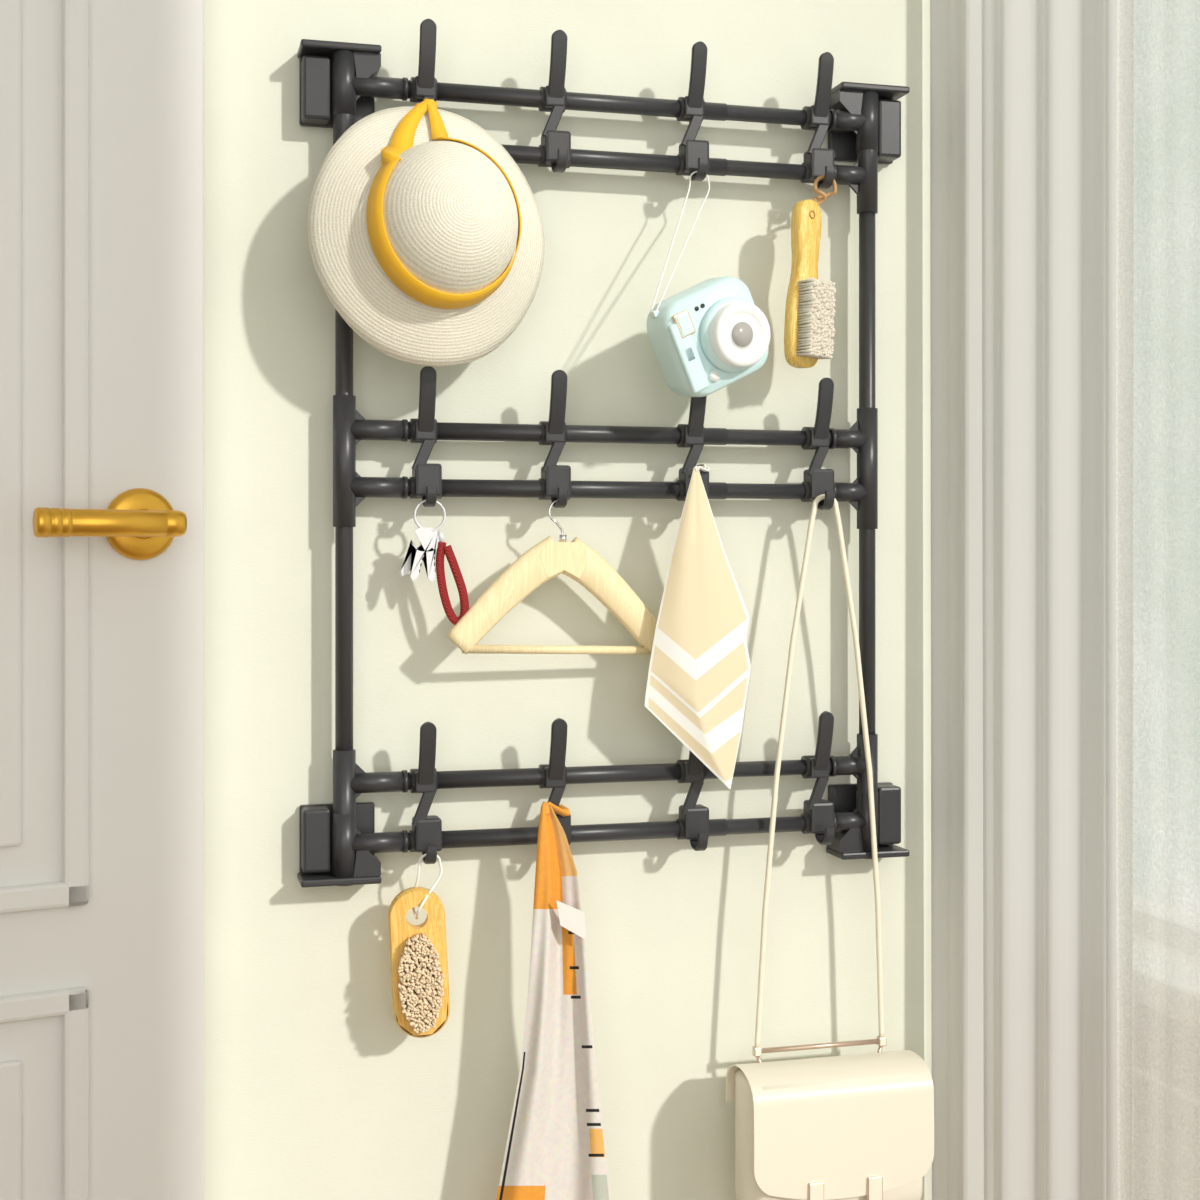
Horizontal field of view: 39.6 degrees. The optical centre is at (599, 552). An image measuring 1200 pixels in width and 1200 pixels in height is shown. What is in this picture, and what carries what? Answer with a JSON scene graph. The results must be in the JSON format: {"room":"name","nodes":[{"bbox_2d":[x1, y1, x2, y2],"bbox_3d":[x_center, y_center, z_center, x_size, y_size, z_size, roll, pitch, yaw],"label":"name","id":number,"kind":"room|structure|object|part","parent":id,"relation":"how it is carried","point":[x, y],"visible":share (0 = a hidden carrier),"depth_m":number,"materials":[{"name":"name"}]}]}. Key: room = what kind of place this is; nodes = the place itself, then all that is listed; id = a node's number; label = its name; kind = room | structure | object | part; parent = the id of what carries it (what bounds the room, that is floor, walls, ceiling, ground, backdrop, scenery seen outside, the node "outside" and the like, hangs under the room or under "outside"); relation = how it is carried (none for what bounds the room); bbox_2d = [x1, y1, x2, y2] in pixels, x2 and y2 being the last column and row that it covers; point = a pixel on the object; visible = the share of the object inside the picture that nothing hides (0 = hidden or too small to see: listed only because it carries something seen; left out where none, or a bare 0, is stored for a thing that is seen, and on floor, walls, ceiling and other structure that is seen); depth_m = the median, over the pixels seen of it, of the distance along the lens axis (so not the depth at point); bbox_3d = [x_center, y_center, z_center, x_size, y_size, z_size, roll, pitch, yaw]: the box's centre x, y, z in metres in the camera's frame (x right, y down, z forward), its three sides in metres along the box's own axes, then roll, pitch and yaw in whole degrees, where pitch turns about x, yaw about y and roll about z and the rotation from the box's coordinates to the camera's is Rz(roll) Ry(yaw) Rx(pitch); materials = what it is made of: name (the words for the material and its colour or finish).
{"room":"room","nodes":[
{"label":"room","id":0,"kind":"room"},
{"bbox_2d":[204,0,931,1199],"bbox_3d":[-1.177,-0.300,1.434,3.548,2.600,0.120,0,0,-15],"label":"wall","id":1,"kind":"structure","parent":0,"point":[314,1089],"depth_m":1.67,"materials":[{"name":"beige paint"}]},
{"bbox_2d":[0,0,203,1199],"bbox_3d":[-0.730,-0.035,1.351,0.820,2.050,0.052,0,0,-29],"label":"door","id":2,"kind":"structure","parent":1,"relation":"in","point":[102,101],"depth_m":1.49,"materials":[{"name":"white paint"}]},
{"bbox_2d":[33,488,186,559],"bbox_3d":[-0.430,-0.026,1.463,0.132,0.065,0.063,0,0,-29],"label":"door handle","id":3,"kind":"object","parent":2,"relation":"attached to","point":[139,523],"depth_m":1.45,"materials":[{"name":"gold metal"}]},
{"bbox_2d":[297,19,908,887],"bbox_3d":[0.017,-0.095,1.659,0.624,0.823,0.063,0,0,-15],"label":"coat rack","id":4,"kind":"object","parent":1,"relation":"attached to","point":[339,83],"visible":0.89,"depth_m":1.65,"materials":[{"name":"grey metal"}]},
{"bbox_2d":[388,854,449,1037],"bbox_3d":[-0.172,0.374,1.585,0.059,0.175,0.037,0,0,-10],"label":"brush","id":5,"kind":"object","parent":4,"relation":"hanging from","point":[418,953],"visible":1,"depth_m":1.58,"materials":[{"name":"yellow wood"}]},
{"bbox_3d":[-0.165,0.318,1.593,0.029,0.063,0.027,0,0,-15],"label":"hanging cord","id":6,"kind":"part","parent":5,"relation":"part of","materials":[{"name":"white fabric"}]},
{"bbox_2d":[308,99,544,366],"bbox_3d":[-0.164,-0.303,1.551,0.189,0.260,0.172,0,0,14],"label":"straw sun hat","id":7,"kind":"object","parent":4,"relation":"hanging from","point":[426,238],"visible":1,"depth_m":1.52,"materials":[{"name":"beige wicker"}]},
{"bbox_2d":[401,500,468,624],"bbox_3d":[-0.158,0.009,1.594,0.065,0.121,0.014,0,0,-15],"label":"keys","id":8,"kind":"object","parent":4,"relation":"attached to","point":[430,539],"visible":1,"depth_m":1.59,"materials":[{"name":"silver metal"}]},
{"bbox_2d":[447,500,656,654],"bbox_3d":[-0.037,0.024,1.627,0.228,0.151,0.013,2,-1,-19],"label":"clothes hanger","id":9,"kind":"object","parent":4,"relation":"hanging from","point":[548,559],"visible":0.98,"depth_m":1.62,"materials":[{"name":"beige wood"}]},
{"bbox_2d":[496,801,610,1199],"bbox_3d":[-0.052,0.454,1.600,0.104,0.429,0.080,0,0,-43],"label":"scarf","id":10,"kind":"object","parent":4,"relation":"hanging from","point":[555,1149],"visible":0.98,"depth_m":1.60,"materials":[{"name":"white fabric"}]},
{"bbox_2d":[645,464,750,788],"bbox_3d":[0.097,0.072,1.645,0.065,0.323,0.089,0,0,39],"label":"tea towel","id":11,"kind":"object","parent":4,"relation":"hanging from","point":[699,672],"visible":1,"depth_m":1.64,"materials":[{"name":"beige fabric"}]},
{"bbox_2d":[646,171,769,396],"bbox_3d":[0.105,-0.266,1.618,0.120,0.231,0.098,0,0,-1],"label":"camera","id":12,"kind":"object","parent":4,"relation":"hanging from","point":[706,337],"visible":1,"depth_m":1.59,"materials":[{"name":"teal plastic"}]},
{"bbox_3d":[0.079,-0.306,1.627,0.080,0.151,0.061,0,0,-15],"label":"wrist cord","id":13,"kind":"part","parent":12,"relation":"part of","materials":[{"name":"white fabric"}]},
{"bbox_2d":[784,175,836,367],"bbox_3d":[0.218,-0.286,1.681,0.062,0.198,0.038,0,0,-41],"label":"scrub brush","id":14,"kind":"object","parent":4,"relation":"hanging from","point":[809,329],"visible":1,"depth_m":1.67,"materials":[{"name":"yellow wood"}]},
{"bbox_2d":[726,494,933,1199],"bbox_3d":[0.230,0.307,1.673,0.190,0.734,0.085,0,0,-15],"label":"handbag","id":15,"kind":"object","parent":4,"relation":"hanging from","point":[857,1126],"visible":1,"depth_m":1.65,"materials":[{"name":"beige leather"}]},
{"bbox_2d":[930,0,1199,1199],"bbox_3d":[0.608,-0.276,0.864,0.051,2.492,1.895,0,0,-15],"label":"sheer curtain","id":16,"kind":"object","parent":1,"relation":"hanging from","point":[1041,943],"visible":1,"depth_m":1.53,"materials":[{"name":"fabric"}]},
{"bbox_3d":[0.637,-0.265,0.725,0.034,2.470,1.450,0,0,-15],"label":"sheer panel","id":17,"kind":"part","parent":16,"relation":"part of","materials":[{"name":"fabric"}]},
{"bbox_3d":[1.011,-0.300,-0.112,0.120,2.600,4.000,0,0,-15],"label":"wall","id":18,"kind":"structure","parent":0,"visible":0},
{"bbox_2d":[1134,4,1199,1198],"bbox_3d":[0.704,-0.250,1.014,0.132,2.500,1.535,0,0,-15],"label":"window","id":19,"kind":"structure","parent":18,"relation":"in","point":[1157,4],"depth_m":1.64,"materials":[{"name":"white glass"}]},
{"bbox_3d":[0.704,0.700,1.014,0.132,0.600,1.535,0,0,-15],"label":"apron panel","id":20,"kind":"part","parent":19,"relation":"part of","materials":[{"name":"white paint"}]}
]}

